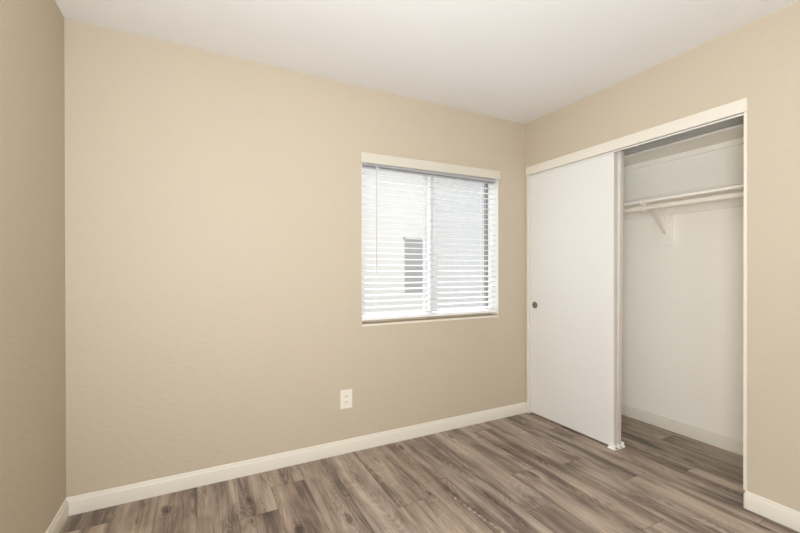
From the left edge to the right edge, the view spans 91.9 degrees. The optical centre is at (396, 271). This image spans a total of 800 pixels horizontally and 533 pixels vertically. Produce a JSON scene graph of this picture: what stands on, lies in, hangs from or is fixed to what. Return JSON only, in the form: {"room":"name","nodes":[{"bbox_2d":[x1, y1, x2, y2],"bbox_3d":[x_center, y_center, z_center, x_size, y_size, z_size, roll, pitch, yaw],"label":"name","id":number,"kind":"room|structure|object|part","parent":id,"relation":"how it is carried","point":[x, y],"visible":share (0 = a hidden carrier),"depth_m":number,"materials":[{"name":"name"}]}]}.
{"room":"empty bedroom","nodes":[
{"label":"empty bedroom","id":0,"kind":"room"},
{"bbox_2d":[0,0,65,532],"bbox_3d":[-0.954,-0.020,0.439,0.120,2.440,3.490,0,0,-27],"label":"wall","id":1,"kind":"structure","parent":0,"point":[32,84],"depth_m":1.51,"materials":[{"name":"beige paint"}]},
{"bbox_2d":[45,499,67,532],"bbox_3d":[-0.881,1.156,0.449,0.012,0.088,3.238,0,0,-27],"label":"baseboard","id":2,"kind":"structure","parent":1,"relation":"attached to","point":[60,518],"depth_m":1.79,"materials":[{"name":"white paint"}]},
{"bbox_2d":[64,18,525,496],"bbox_3d":[-0.273,-0.027,2.663,3.105,2.440,0.140,0,0,-27],"label":"wall","id":3,"kind":"structure","parent":0,"point":[213,201],"depth_m":2.26,"materials":[{"name":"beige paint"}]},
{"bbox_2d":[66,402,526,515],"bbox_3d":[-0.263,1.149,2.585,3.048,0.088,0.012,0,0,-27],"label":"baseboard","id":4,"kind":"structure","parent":3,"relation":"attached to","point":[96,500],"depth_m":2.32,"materials":[{"name":"white paint"}]},
{"bbox_2d":[340,389,351,408],"bbox_3d":[-0.332,0.838,2.551,0.082,0.124,0.008,0,0,-27],"label":"power outlet","id":5,"kind":"object","parent":3,"relation":"attached to","point":[345,395],"visible":1,"depth_m":2.55,"materials":[{"name":"white plastic"}]},
{"bbox_2d":[362,176,498,326],"bbox_3d":[0.264,-0.213,2.931,1.188,1.161,0.142,0,0,-27],"label":"window","id":6,"kind":"structure","parent":3,"relation":"in","point":[492,229],"depth_m":3.01,"materials":[{"name":"white plastic"}]},
{"bbox_3d":[0.277,0.355,2.909,1.188,0.008,0.080,0,0,-27],"label":"sill","id":7,"kind":"part","parent":6,"relation":"part of","materials":[{"name":"beige paint"}]},
{"bbox_2d":[360,152,499,320],"bbox_3d":[0.280,-0.241,2.893,1.206,1.145,0.092,0,0,-27],"label":"window blind","id":8,"kind":"object","parent":6,"relation":"attached to","point":[378,162],"visible":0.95,"depth_m":2.85,"materials":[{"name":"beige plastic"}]},
{"bbox_3d":[-0.134,-0.207,2.705,0.010,1.042,0.054,0,0,-27],"label":"ladder cord","id":9,"kind":"part","parent":8,"relation":"part of","materials":[{"name":"white fabric"}]},
{"bbox_3d":[0.275,0.322,2.913,1.173,0.018,0.052,0,0,-27],"label":"rail","id":10,"kind":"part","parent":8,"relation":"part of","materials":[{"name":"white plastic"}]},
{"bbox_3d":[0.274,-0.208,2.912,0.010,1.042,0.054,0,0,-27],"label":"ladder cord","id":11,"kind":"part","parent":8,"relation":"part of","materials":[{"name":"white fabric"}]},
{"bbox_2d":[527,175,530,412],"bbox_3d":[1.152,0.189,3.284,0.118,2.000,0.012,0,0,-27],"label":"trim","id":12,"kind":"structure","parent":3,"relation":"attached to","point":[528,177],"depth_m":3.26,"materials":[{"name":"white paint"}]},
{"bbox_2d":[55,0,798,123],"bbox_3d":[0.762,-1.305,1.306,3.970,0.120,3.490,0,0,-27],"label":"ceiling","id":13,"kind":"structure","parent":0,"point":[521,61],"depth_m":2.05,"materials":[{"name":"paint"}]},
{"bbox_2d":[60,412,799,532],"bbox_3d":[0.769,1.245,1.305,3.970,0.100,3.470,0,0,-27],"label":"floor","id":14,"kind":"structure","parent":0,"point":[531,472],"depth_m":2.09,"materials":[{"name":"brown laminate"}]},
{"bbox_2d":[607,441,624,450],"bbox_3d":[1.490,1.173,2.626,0.120,0.034,0.055,0,0,-27],"label":"guide","id":15,"kind":"object","parent":14,"relation":"on","point":[614,447],"visible":0.91,"depth_m":2.61,"materials":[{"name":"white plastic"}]},
{"bbox_2d":[526,0,799,511],"bbox_3d":[1.853,-0.028,1.840,0.057,2.440,3.250,0,0,-27],"label":"wall","id":16,"kind":"structure","parent":0,"point":[758,61],"depth_m":1.90,"materials":[{"name":"beige paint"}]},
{"bbox_2d":[526,98,747,176],"bbox_3d":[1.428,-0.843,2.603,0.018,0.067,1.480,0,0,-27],"label":"trim","id":17,"kind":"structure","parent":16,"relation":"attached to","point":[740,106],"depth_m":2.35,"materials":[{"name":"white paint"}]},
{"bbox_2d":[743,490,799,531],"bbox_3d":[2.175,1.150,1.180,0.052,0.088,1.776,0,0,-27],"label":"baseboard","id":18,"kind":"structure","parent":16,"relation":"attached to","point":[786,516],"depth_m":1.86,"materials":[{"name":"white paint"}]},
{"bbox_2d":[617,115,743,440],"bbox_3d":[1.828,-0.030,2.775,0.745,2.440,1.840,0,0,-27],"label":"wall","id":19,"kind":"structure","parent":0,"point":[682,302],"depth_m":2.80,"materials":[{"name":"white paint"}]},
{"bbox_2d":[530,152,616,445],"bbox_3d":[1.304,0.173,2.935,0.039,2.007,0.743,0,0,-27],"label":"sliding door","id":20,"kind":"structure","parent":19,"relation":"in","point":[573,208],"depth_m":2.86,"materials":[{"name":"white paint"}]},
{"bbox_2d":[617,151,623,443],"bbox_3d":[1.351,0.177,2.950,0.035,1.993,0.738,0,1,-27],"label":"sliding door","id":21,"kind":"structure","parent":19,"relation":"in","point":[620,154],"depth_m":2.62,"materials":[{"name":"white paint"}]},
{"bbox_2d":[621,403,742,455],"bbox_3d":[2.054,1.145,2.881,0.012,0.088,1.580,0,0,-27],"label":"baseboard","id":22,"kind":"structure","parent":19,"relation":"attached to","point":[717,440],"depth_m":2.80,"materials":[{"name":"white paint"}]},
{"bbox_2d":[623,197,743,246],"bbox_3d":[2.049,-0.346,2.876,0.018,0.302,1.578,0,0,-27],"label":"cleat","id":23,"kind":"object","parent":19,"relation":"attached to","point":[661,240],"visible":0.53,"depth_m":2.87,"materials":[{"name":"beige paint"}]},
{"bbox_2d":[638,202,666,234],"bbox_3d":[1.883,-0.389,2.844,0.308,0.217,0.026,0,0,-27],"label":"shelf bracket","id":24,"kind":"object","parent":23,"relation":"attached to","point":[663,228],"visible":0.84,"depth_m":2.90,"materials":[{"name":"white metal"}]},
{"bbox_3d":[2.019,-0.388,2.913,0.003,0.214,0.022,0,0,-27],"label":"wall plate","id":25,"kind":"part","parent":24,"relation":"part of","materials":[{"name":"beige paint"}]},
{"bbox_2d":[623,184,743,208],"bbox_3d":[1.923,-0.506,2.811,0.300,0.017,1.578,0,0,-27],"label":"closet shelf","id":26,"kind":"object","parent":23,"relation":"on","point":[737,188],"visible":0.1,"depth_m":2.55,"materials":[{"name":"beige paint"}]},
{"bbox_2d":[623,191,743,213],"bbox_3d":[1.790,-0.457,2.744,0.052,0.052,1.578,0,0,-27],"label":"hanging rod","id":27,"kind":"object","parent":19,"relation":"attached to","point":[740,194],"visible":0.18,"depth_m":2.51,"materials":[{"name":"beige paint"}]},
{"bbox_2d":[624,138,743,171],"bbox_3d":[2.049,-0.849,2.874,0.018,0.036,1.578,0,0,-27],"label":"cleat","id":28,"kind":"object","parent":19,"relation":"attached to","point":[739,141],"visible":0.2,"depth_m":2.78,"materials":[{"name":"beige paint"}]},
{"bbox_2d":[624,123,743,166],"bbox_3d":[1.937,-0.874,2.817,0.268,0.015,1.578,0,0,-27],"label":"closet shelf","id":29,"kind":"object","parent":28,"relation":"on","point":[734,132],"visible":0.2,"depth_m":2.65,"materials":[{"name":"beige paint"}]},
{"bbox_2d":[743,111,746,490],"bbox_3d":[1.812,0.147,1.981,0.118,1.911,0.014,0,0,-27],"label":"trim","id":30,"kind":"structure","parent":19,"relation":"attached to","point":[745,113],"depth_m":1.95,"materials":[{"name":"white paint"}]},
{"label":"outside","id":31,"kind":"structure","parent":0,"visible":0},
{"bbox_3d":[-1.016,1.455,7.335,18.000,0.150,8.860,0,0,-27],"label":"ground","id":32,"kind":"structure","parent":31,"visible":0},
{"bbox_2d":[362,168,483,312],"bbox_3d":[-0.462,-0.670,7.336,15.600,4.100,4.350,0,0,-27],"label":"neighbouring house","id":33,"kind":"structure","parent":32,"relation":"on","point":[370,237],"depth_m":5.69,"materials":[{"name":"grey paint"}]},
{"bbox_3d":[0.254,-0.084,5.708,0.340,0.785,0.005,0,0,-27],"label":"pane","id":34,"kind":"part","parent":33,"relation":"part of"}
]}

